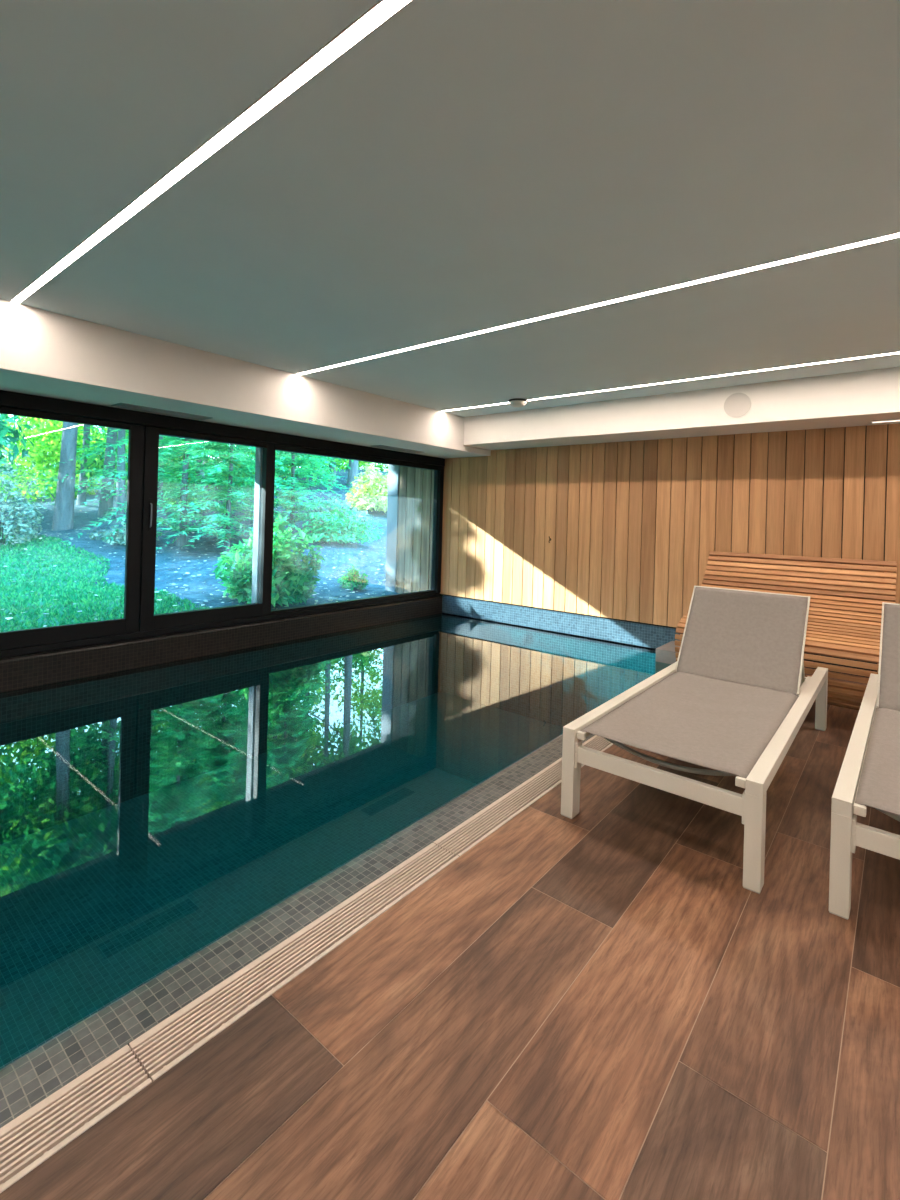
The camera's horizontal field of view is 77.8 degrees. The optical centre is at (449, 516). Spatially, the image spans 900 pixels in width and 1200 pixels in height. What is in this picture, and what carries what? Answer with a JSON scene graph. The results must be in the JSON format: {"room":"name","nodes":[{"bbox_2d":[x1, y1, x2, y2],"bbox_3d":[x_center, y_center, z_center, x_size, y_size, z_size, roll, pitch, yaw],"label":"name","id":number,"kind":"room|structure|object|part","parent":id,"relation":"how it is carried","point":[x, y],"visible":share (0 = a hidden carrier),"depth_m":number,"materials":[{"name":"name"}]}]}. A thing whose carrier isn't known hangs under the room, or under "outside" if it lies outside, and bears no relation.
{"room":"spa","nodes":[
{"label":"spa","id":0,"kind":"room"},
{"bbox_2d":[0,596,441,692],"bbox_3d":[-2.612,1.049,4.039,0.130,0.256,7.788,2,0,39],"label":"window sill","id":1,"kind":"structure","parent":0,"point":[23,671],"depth_m":4.52,"materials":[{"name":"tile"}]},
{"bbox_2d":[0,390,444,657],"bbox_3d":[-1.983,0.077,4.864,0.202,1.734,5.747,2,0,39],"label":"window","id":2,"kind":"structure","parent":1,"relation":"in","point":[148,621],"depth_m":4.66,"materials":[{"name":"black metal"}]},
{"bbox_2d":[0,406,144,649],"bbox_3d":[-3.058,0.072,3.498,0.038,1.589,2.111,2,0,39],"label":"window","id":3,"kind":"structure","parent":2,"relation":"in","point":[129,623],"depth_m":4.23,"materials":[{"name":"black metal"}]},
{"bbox_3d":[-2.325,-0.018,4.332,0.006,0.250,0.028,2,0,39],"label":"handle plate","id":4,"kind":"part","parent":2,"relation":"part of","materials":[{"name":"black metal"}]},
{"bbox_3d":[-2.317,-0.013,4.325,0.024,0.191,0.012,2,0,39],"label":"handle","id":5,"kind":"part","parent":2,"relation":"part of","materials":[{"name":"grey metal"}]},
{"bbox_2d":[270,443,438,614],"bbox_3d":[-0.930,0.131,6.104,0.070,1.589,2.353,2,0,39],"label":"window","id":6,"kind":"structure","parent":2,"relation":"in","point":[279,447],"depth_m":6.09,"materials":[{"name":"black metal"}]},
{"bbox_2d":[396,466,433,593],"bbox_3d":[-0.396,0.259,7.434,0.730,2.100,0.120,2,0,39],"label":"curtain","id":7,"kind":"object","parent":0,"point":[416,485],"depth_m":7.41,"materials":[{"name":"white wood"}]},
{"bbox_2d":[385,465,399,592],"bbox_3d":[-0.753,0.264,7.734,0.198,2.030,0.165,2,0,39],"label":"trim","id":8,"kind":"structure","parent":7,"relation":"attached to","point":[393,470],"depth_m":7.66,"materials":[{"name":"grey metal"}]},
{"bbox_2d":[0,0,899,416],"bbox_3d":[0.107,-1.157,1.869,7.250,0.100,7.988,2,0,39],"label":"ceiling","id":9,"kind":"structure","parent":0,"point":[465,166],"depth_m":1.86,"materials":[{"name":"grey paint"}]},
{"bbox_2d":[10,0,413,303],"bbox_3d":[-0.061,-1.111,1.158,6.008,0.003,0.042,2,0,39],"label":"recessed light","id":10,"kind":"object","parent":9,"relation":"in","point":[382,11],"visible":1,"depth_m":1.58,"materials":[{"name":"white plastic"}]},
{"bbox_2d":[0,299,490,457],"bbox_3d":[-2.292,-0.987,3.824,0.810,0.375,7.787,2,0,39],"label":"beam","id":11,"kind":"structure","parent":9,"relation":"attached to","point":[44,353],"depth_m":3.90,"materials":[{"name":"beige paint"}]},
{"bbox_2d":[111,403,212,419],"bbox_3d":[-2.158,-0.793,4.215,0.170,0.006,0.670,2,0,39],"label":"air vent","id":12,"kind":"object","parent":11,"relation":"attached to","point":[122,405],"visible":1,"depth_m":4.19,"materials":[{"name":"metal"}]},
{"bbox_2d":[371,445,423,452],"bbox_3d":[-0.571,-0.748,6.166,0.160,0.006,0.680,2,0,39],"label":"air vent","id":13,"kind":"object","parent":11,"relation":"attached to","point":[377,446],"visible":1,"depth_m":6.14,"materials":[{"name":"metal"}]},
{"bbox_2d":[509,398,527,406],"bbox_3d":[0.636,-1.060,5.213,0.176,0.059,0.176,2,0,39],"label":"smoke detector","id":14,"kind":"object","parent":9,"relation":"attached to","point":[517,402],"visible":1,"depth_m":5.16,"materials":[{"name":"plastic"}]},
{"bbox_2d":[296,232,899,374],"bbox_3d":[1.101,-1.078,2.580,6.008,0.003,0.042,2,0,39],"label":"recessed light","id":15,"kind":"object","parent":9,"relation":"in","point":[894,235],"visible":1,"depth_m":2.69,"materials":[{"name":"white plastic"}]},
{"bbox_2d":[442,352,899,411],"bbox_3d":[2.236,-1.046,3.970,6.008,0.003,0.042,2,0,39],"label":"recessed light","id":16,"kind":"object","parent":9,"relation":"in","point":[892,353],"visible":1,"depth_m":4.22,"materials":[{"name":"white plastic"}]},
{"bbox_2d":[464,367,899,449],"bbox_3d":[2.723,-0.879,4.415,6.210,0.310,0.524,2,0,39],"label":"ceiling beam","id":17,"kind":"structure","parent":9,"relation":"attached to","point":[860,398],"depth_m":4.65,"materials":[{"name":"beige paint"}]},
{"bbox_2d":[723,392,751,417],"bbox_3d":[2.282,-0.888,4.433,0.208,0.208,0.006,2,0,39],"label":"ceiling speaker","id":18,"kind":"object","parent":17,"relation":"attached to","point":[737,404],"visible":1,"depth_m":4.43,"materials":[{"name":"white plastic"}]},
{"bbox_2d":[871,419,899,422],"bbox_3d":[3.622,-0.696,3.798,1.210,0.005,0.060,2,0,39],"label":"light","id":19,"kind":"object","parent":17,"relation":"attached to","point":[898,419],"visible":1,"depth_m":4.13,"materials":[{"name":"white plastic"}]},
{"bbox_2d":[0,674,899,1199],"bbox_3d":[1.377,1.240,0.776,3.597,0.002,7.788,2,0,39],"label":"floor","id":20,"kind":"structure","parent":0,"point":[596,1004],"depth_m":1.29,"materials":[{"name":"brown wood"}]},
{"bbox_2d":[0,613,651,1068],"bbox_3d":[-1.415,1.661,3.047,3.005,1.000,7.788,2,0,39],"label":"basin","id":21,"kind":"object","parent":20,"relation":"in","point":[75,1023],"visible":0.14,"depth_m":2.98,"materials":[{"name":"tile"}]},
{"bbox_2d":[0,734,594,1127],"bbox_3d":[-0.177,1.226,2.046,0.160,0.060,7.788,2,0,39],"label":"pool tile border","id":22,"kind":"object","parent":21,"relation":"attached to","point":[36,1075],"visible":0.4,"depth_m":1.49,"materials":[{"name":"tile"}]},
{"bbox_2d":[0,613,670,1066],"bbox_3d":[-1.401,1.173,3.047,3.005,0.001,7.788,2,0,39],"label":"pool water","id":23,"kind":"object","parent":21,"relation":"in","point":[148,814],"visible":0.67,"depth_m":2.60,"materials":[{"name":"teal liquid"}]},
{"bbox_2d":[655,641,679,663],"bbox_3d":[2.080,1.359,4.939,0.372,0.400,0.448,2,0,39],"label":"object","id":24,"kind":"structure","parent":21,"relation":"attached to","point":[665,653],"depth_m":4.85,"materials":[{"name":"grey stone"}]},
{"bbox_2d":[561,586,827,893],"bbox_3d":[1.362,0.829,2.804,0.722,0.819,1.965,2,0,39],"label":"sun lounger","id":25,"kind":"object","parent":20,"relation":"on","point":[731,703],"visible":1,"depth_m":2.53,"materials":[{"name":"grey fabric"}]},
{"bbox_3d":[0.495,1.056,2.280,0.052,0.310,0.065,2,0,39],"label":"leg","id":26,"kind":"part","parent":25,"relation":"part of","materials":[{"name":"white metal"}]},
{"bbox_3d":[1.101,0.895,3.016,0.052,0.047,1.965,2,0,39],"label":"rail","id":27,"kind":"part","parent":25,"relation":"part of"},
{"bbox_3d":[1.013,1.070,1.856,0.052,0.310,0.065,2,0,39],"label":"leg","id":28,"kind":"part","parent":25,"relation":"part of","materials":[{"name":"white metal"}]},
{"bbox_3d":[1.619,0.909,2.592,0.052,0.047,1.965,2,0,39],"label":"rail","id":29,"kind":"part","parent":25,"relation":"part of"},
{"bbox_3d":[2.215,1.104,3.328,0.052,0.310,0.065,2,0,39],"label":"leg","id":30,"kind":"part","parent":25,"relation":"part of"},
{"bbox_2d":[675,551,896,710],"bbox_3d":[2.378,0.779,3.970,1.224,0.976,0.914,2,0,39],"label":"wooden bench","id":31,"kind":"object","parent":20,"relation":"on","point":[841,624],"visible":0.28,"depth_m":3.88,"materials":[{"name":"brown wood"}]},
{"bbox_2d":[829,602,899,919],"bbox_3d":[2.098,0.850,2.263,0.722,0.819,1.965,2,0,40],"label":"sun lounger","id":32,"kind":"object","parent":20,"relation":"on","point":[869,775],"visible":1,"depth_m":1.92,"materials":[{"name":"fabric"}]},
{"bbox_3d":[1.225,1.076,1.748,0.052,0.310,0.065,2,0,40],"label":"leg","id":33,"kind":"part","parent":32,"relation":"part of","materials":[{"name":"white metal"}]},
{"bbox_3d":[1.839,0.915,2.478,0.052,0.047,1.965,2,0,40],"label":"rail","id":34,"kind":"part","parent":32,"relation":"part of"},
{"bbox_2d":[440,423,899,649],"bbox_3d":[2.593,0.123,4.915,7.000,2.400,0.120,2,0,39],"label":"wall","id":35,"kind":"structure","parent":0,"point":[632,527],"depth_m":5.42,"materials":[{"name":"brown wood"}]},
{"bbox_2d":[440,595,876,683],"bbox_3d":[2.570,1.318,4.927,7.000,0.510,0.109,2,0,39],"label":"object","id":36,"kind":"structure","parent":35,"relation":"attached to","point":[440,595],"depth_m":4.42,"materials":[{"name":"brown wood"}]},
{"bbox_3d":[-0.065,1.224,1.955,0.128,0.048,7.788,2,0,39],"label":"trim","id":37,"kind":"structure","parent":0,"visible":0},
{"bbox_2d":[0,1044,151,1192],"bbox_3d":[-1.015,1.182,0.791,0.126,0.020,1.081,2,0,39],"label":"drain grate","id":38,"kind":"object","parent":37,"relation":"in","point":[44,1129],"visible":1,"depth_m":1.10,"materials":[{"name":"beige plastic"}]},
{"bbox_2d":[129,843,458,1081],"bbox_3d":[-0.344,1.201,1.613,0.126,0.020,1.038,2,0,39],"label":"drain grate","id":39,"kind":"object","parent":37,"relation":"in","point":[159,1049],"visible":0.98,"depth_m":1.47,"materials":[{"name":"beige plastic"}]},
{"bbox_2d":[433,757,583,856],"bbox_3d":[0.314,1.219,2.419,0.126,0.020,1.038,2,0,39],"label":"drain grate","id":40,"kind":"object","parent":37,"relation":"in","point":[472,831],"visible":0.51,"depth_m":2.28,"materials":[{"name":"beige plastic"}]},
{"bbox_2d":[582,735,612,751],"bbox_3d":[0.972,1.238,3.224,0.126,0.020,1.038,2,0,39],"label":"drain grate","id":41,"kind":"object","parent":37,"relation":"in","point":[596,742],"visible":0.05,"depth_m":3.01,"materials":[{"name":"beige plastic"}]},
{"label":"outside","id":42,"kind":"structure","parent":0,"visible":0},
{"bbox_2d":[0,467,398,609],"bbox_3d":[-13.480,-1.606,22.672,40.370,4.694,62.000,2,0,39],"label":"ground","id":43,"kind":"structure","parent":42,"point":[368,564],"depth_m":9.70,"materials":[{"name":"grey gravel"}]},
{"bbox_2d":[0,414,34,496],"bbox_3d":[-9.482,-2.074,9.292,4.261,4.492,4.264,2,0,-22],"label":"tree","id":44,"kind":"object","parent":43,"relation":"on","point":[4,429],"visible":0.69,"depth_m":9.91,"materials":[{"name":"teal plant"}]},
{"bbox_2d":[0,438,46,545],"bbox_3d":[-7.121,-0.354,8.822,1.480,1.789,1.393,2,0,39],"label":"leafy shrub","id":45,"kind":"object","parent":43,"relation":"on","point":[4,523],"visible":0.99,"depth_m":8.94,"materials":[{"name":"green plant"}]},
{"bbox_3d":[-7.162,-0.028,8.906,0.527,1.134,0.708,2,0,39],"label":"stem","id":46,"kind":"part","parent":45,"relation":"part of","materials":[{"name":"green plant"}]},
{"bbox_2d":[0,414,80,500],"bbox_3d":[-13.253,-1.694,17.098,3.570,3.228,3.683,2,0,-18],"label":"bush","id":47,"kind":"object","parent":43,"relation":"on","point":[34,453],"visible":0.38,"depth_m":16.52,"materials":[{"name":"green plant"}]},
{"bbox_2d":[0,415,97,490],"bbox_3d":[-13.968,-2.134,19.339,3.466,3.681,4.636,2,0,35],"label":"bush","id":48,"kind":"object","parent":43,"relation":"on","point":[15,460],"visible":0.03,"depth_m":18.58,"materials":[{"name":"green plant"}]},
{"bbox_2d":[52,422,77,530],"bbox_3d":[-7.770,-6.785,11.635,6.461,14.318,7.772,2,0,10],"label":"tree","id":49,"kind":"object","parent":43,"relation":"on","point":[63,516],"visible":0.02,"depth_m":11.41,"materials":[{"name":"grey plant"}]},
{"bbox_2d":[76,424,89,505],"bbox_3d":[-9.313,-6.794,14.516,6.109,13.185,6.776,2,0,-18],"label":"tree","id":50,"kind":"object","parent":43,"relation":"on","point":[81,497],"visible":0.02,"depth_m":14.36,"materials":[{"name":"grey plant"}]},
{"bbox_2d":[54,426,128,489],"bbox_3d":[-10.657,-1.997,18.515,3.747,3.284,3.632,2,0,23],"label":"bush","id":51,"kind":"object","parent":43,"relation":"on","point":[90,426],"visible":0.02,"depth_m":17.65,"materials":[{"name":"green plant"}]},
{"bbox_2d":[6,415,177,503],"bbox_3d":[-10.609,-2.022,16.754,4.780,3.796,3.574,2,0,10],"label":"bush","id":52,"kind":"object","parent":43,"relation":"on","point":[52,472],"visible":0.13,"depth_m":16.01,"materials":[{"name":"green plant"}]},
{"bbox_2d":[0,539,190,631],"bbox_3d":[-9.328,0.471,4.512,10.870,0.790,11.205,2,0,39],"label":"lawn","id":53,"kind":"structure","parent":43,"relation":"on","point":[10,548],"depth_m":7.13,"materials":[{"name":"green plant"}]},
{"bbox_2d":[0,530,207,631],"bbox_3d":[-6.161,0.574,7.569,9.550,0.690,2.509,2,0,39],"label":"grass blades","id":54,"kind":"object","parent":53,"relation":"on","point":[108,589],"visible":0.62,"depth_m":6.30,"materials":[{"name":"green plant"}]},
{"bbox_2d":[98,428,117,516],"bbox_3d":[-7.957,-6.222,13.155,6.776,12.589,6.109,2,0,15],"label":"tree","id":55,"kind":"object","parent":43,"relation":"on","point":[105,506],"visible":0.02,"depth_m":13.02,"materials":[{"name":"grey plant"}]},
{"bbox_2d":[115,429,125,523],"bbox_3d":[-6.986,-6.272,11.919,6.776,12.985,6.109,2,0,-43],"label":"tree","id":56,"kind":"object","parent":43,"relation":"on","point":[119,499],"visible":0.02,"depth_m":11.92,"materials":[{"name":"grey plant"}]},
{"bbox_2d":[87,522,161,544],"bbox_3d":[-5.633,0.288,9.815,1.243,0.449,1.096,2,0,39],"label":"leafy shrub","id":57,"kind":"object","parent":43,"relation":"on","point":[120,536],"visible":0.53,"depth_m":9.57,"materials":[{"name":"green plant"}]},
{"bbox_2d":[27,426,252,514],"bbox_3d":[-6.450,-2.887,12.782,4.381,5.802,4.581,2,0,27],"label":"pine tree","id":58,"kind":"object","parent":43,"relation":"on","point":[93,427],"visible":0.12,"depth_m":12.54,"materials":[{"name":"green plant"}]},
{"bbox_2d":[76,430,213,507],"bbox_3d":[-8.134,-1.452,15.312,3.043,3.232,4.070,2,0,-14],"label":"bush","id":59,"kind":"object","parent":43,"relation":"on","point":[100,461],"visible":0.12,"depth_m":13.99,"materials":[{"name":"green plant"}]},
{"bbox_2d":[60,426,296,545],"bbox_3d":[-4.928,-1.828,10.558,3.817,4.835,3.650,2,0,-31],"label":"pine tree","id":60,"kind":"object","parent":43,"relation":"on","point":[181,538],"visible":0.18,"depth_m":10.21,"materials":[{"name":"green plant"}]},
{"bbox_2d":[6,471,387,626],"bbox_3d":[-1.986,-0.552,16.359,14.054,3.149,21.340,2,0,39],"label":"fallen leaves","id":61,"kind":"object","parent":43,"relation":"on","point":[8,618],"visible":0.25,"depth_m":7.30,"materials":[{"name":"green plant"}]},
{"bbox_2d":[196,443,204,494],"bbox_3d":[-6.579,-7.335,15.472,6.440,13.848,6.820,2,0,0],"label":"tree","id":62,"kind":"object","parent":43,"relation":"on","point":[198,461],"visible":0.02,"depth_m":15.68,"materials":[{"name":"green plant"}]},
{"bbox_2d":[163,444,290,491],"bbox_3d":[-7.544,-2.035,17.751,4.400,3.493,3.290,2,0,-39],"label":"bush","id":63,"kind":"object","parent":43,"relation":"on","point":[209,486],"visible":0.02,"depth_m":17.55,"materials":[{"name":"green plant"}]},
{"bbox_2d":[156,440,308,553],"bbox_3d":[-3.888,-0.838,9.806,2.733,3.059,2.638,2,0,-41],"label":"pine tree","id":64,"kind":"object","parent":43,"relation":"on","point":[227,508],"visible":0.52,"depth_m":9.63,"materials":[{"name":"green plant"}]},
{"bbox_2d":[213,447,290,482],"bbox_3d":[-7.005,-2.373,19.598,3.708,3.250,3.595,2,0,-26],"label":"bush","id":65,"kind":"object","parent":43,"relation":"on","point":[247,447],"visible":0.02,"depth_m":18.62,"materials":[{"name":"green plant"}]},
{"bbox_2d":[167,443,360,515],"bbox_3d":[-4.141,-2.802,13.431,4.563,6.044,4.772,2,0,-31],"label":"pine tree","id":66,"kind":"object","parent":43,"relation":"on","point":[227,453],"visible":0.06,"depth_m":13.52,"materials":[{"name":"green plant"}]},
{"bbox_2d":[211,514,324,606],"bbox_3d":[-1.976,0.471,6.444,1.336,1.141,1.149,2,0,39],"label":"leafy shrub","id":67,"kind":"object","parent":43,"relation":"on","point":[291,582],"visible":0.68,"depth_m":6.21,"materials":[{"name":"green plant"}]},
{"bbox_2d":[225,453,352,486],"bbox_3d":[-5.849,-2.413,19.446,4.401,3.494,3.290,2,0,26],"label":"bush","id":68,"kind":"object","parent":43,"relation":"on","point":[306,455],"visible":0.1,"depth_m":19.20,"materials":[{"name":"green plant"}]},
{"bbox_2d":[223,449,358,536],"bbox_3d":[-3.186,-1.166,11.273,2.776,3.220,2.876,2,0,-20],"label":"pine tree","id":69,"kind":"object","parent":43,"relation":"on","point":[302,473],"visible":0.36,"depth_m":11.18,"materials":[{"name":"green plant"}]},
{"bbox_2d":[328,458,335,485],"bbox_3d":[-4.460,-8.286,19.741,6.494,14.459,7.083,2,0,-42],"label":"tree","id":70,"kind":"object","parent":43,"relation":"on","point":[330,466],"visible":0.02,"depth_m":19.99,"materials":[{"name":"green plant"}]},
{"bbox_2d":[323,456,348,468],"bbox_3d":[-5.446,-3.135,24.810,2.679,2.844,3.582,2,0,2],"label":"bush","id":71,"kind":"object","parent":43,"relation":"on","point":[338,460],"visible":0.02,"depth_m":24.26,"materials":[{"name":"green plant"}]},
{"bbox_2d":[301,494,372,527],"bbox_3d":[-2.613,-0.104,12.771,1.697,0.849,1.557,2,0,39],"label":"leafy shrub","id":72,"kind":"object","parent":43,"relation":"on","point":[347,504],"visible":0.3,"depth_m":12.64,"materials":[{"name":"green plant"}]},
{"bbox_2d":[302,506,383,543],"bbox_3d":[-2.232,0.165,10.890,1.737,0.782,1.411,2,0,39],"label":"leafy shrub","id":73,"kind":"object","parent":43,"relation":"on","point":[327,532],"visible":0.97,"depth_m":10.68,"materials":[{"name":"green plant"}]},
{"bbox_2d":[347,460,357,485],"bbox_3d":[-2.660,-8.854,20.409,7.727,15.647,7.742,2,0,28],"label":"tree","id":74,"kind":"object","parent":43,"relation":"on","point":[353,471],"visible":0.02,"depth_m":20.03,"materials":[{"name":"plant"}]},
{"bbox_2d":[337,564,368,590],"bbox_3d":[-1.309,0.828,7.552,0.434,0.397,0.383,2,0,39],"label":"leafy shrub","id":75,"kind":"object","parent":43,"relation":"on","point":[352,581],"visible":0.97,"depth_m":7.47,"materials":[{"name":"green plant"}]},
{"bbox_2d":[338,460,387,471],"bbox_3d":[-4.912,-3.771,27.370,4.715,4.263,4.864,2,0,14],"label":"bush","id":76,"kind":"object","parent":43,"relation":"on","point":[382,470],"visible":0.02,"depth_m":27.96,"materials":[{"name":"green plant"}]},
{"bbox_2d":[346,463,387,512],"bbox_3d":[-2.136,-0.897,15.887,2.164,1.610,1.950,2,0,39],"label":"leafy shrub","id":77,"kind":"object","parent":43,"relation":"on","point":[365,495],"visible":0.7,"depth_m":15.28,"materials":[{"name":"green plant"}]},
{"bbox_2d":[358,461,387,471],"bbox_3d":[-3.481,-3.022,27.411,3.516,2.792,2.629,2,0,-23],"label":"bush","id":78,"kind":"object","parent":43,"relation":"on","point":[360,463],"visible":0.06,"depth_m":27.09,"materials":[{"name":"green plant"}]}
]}

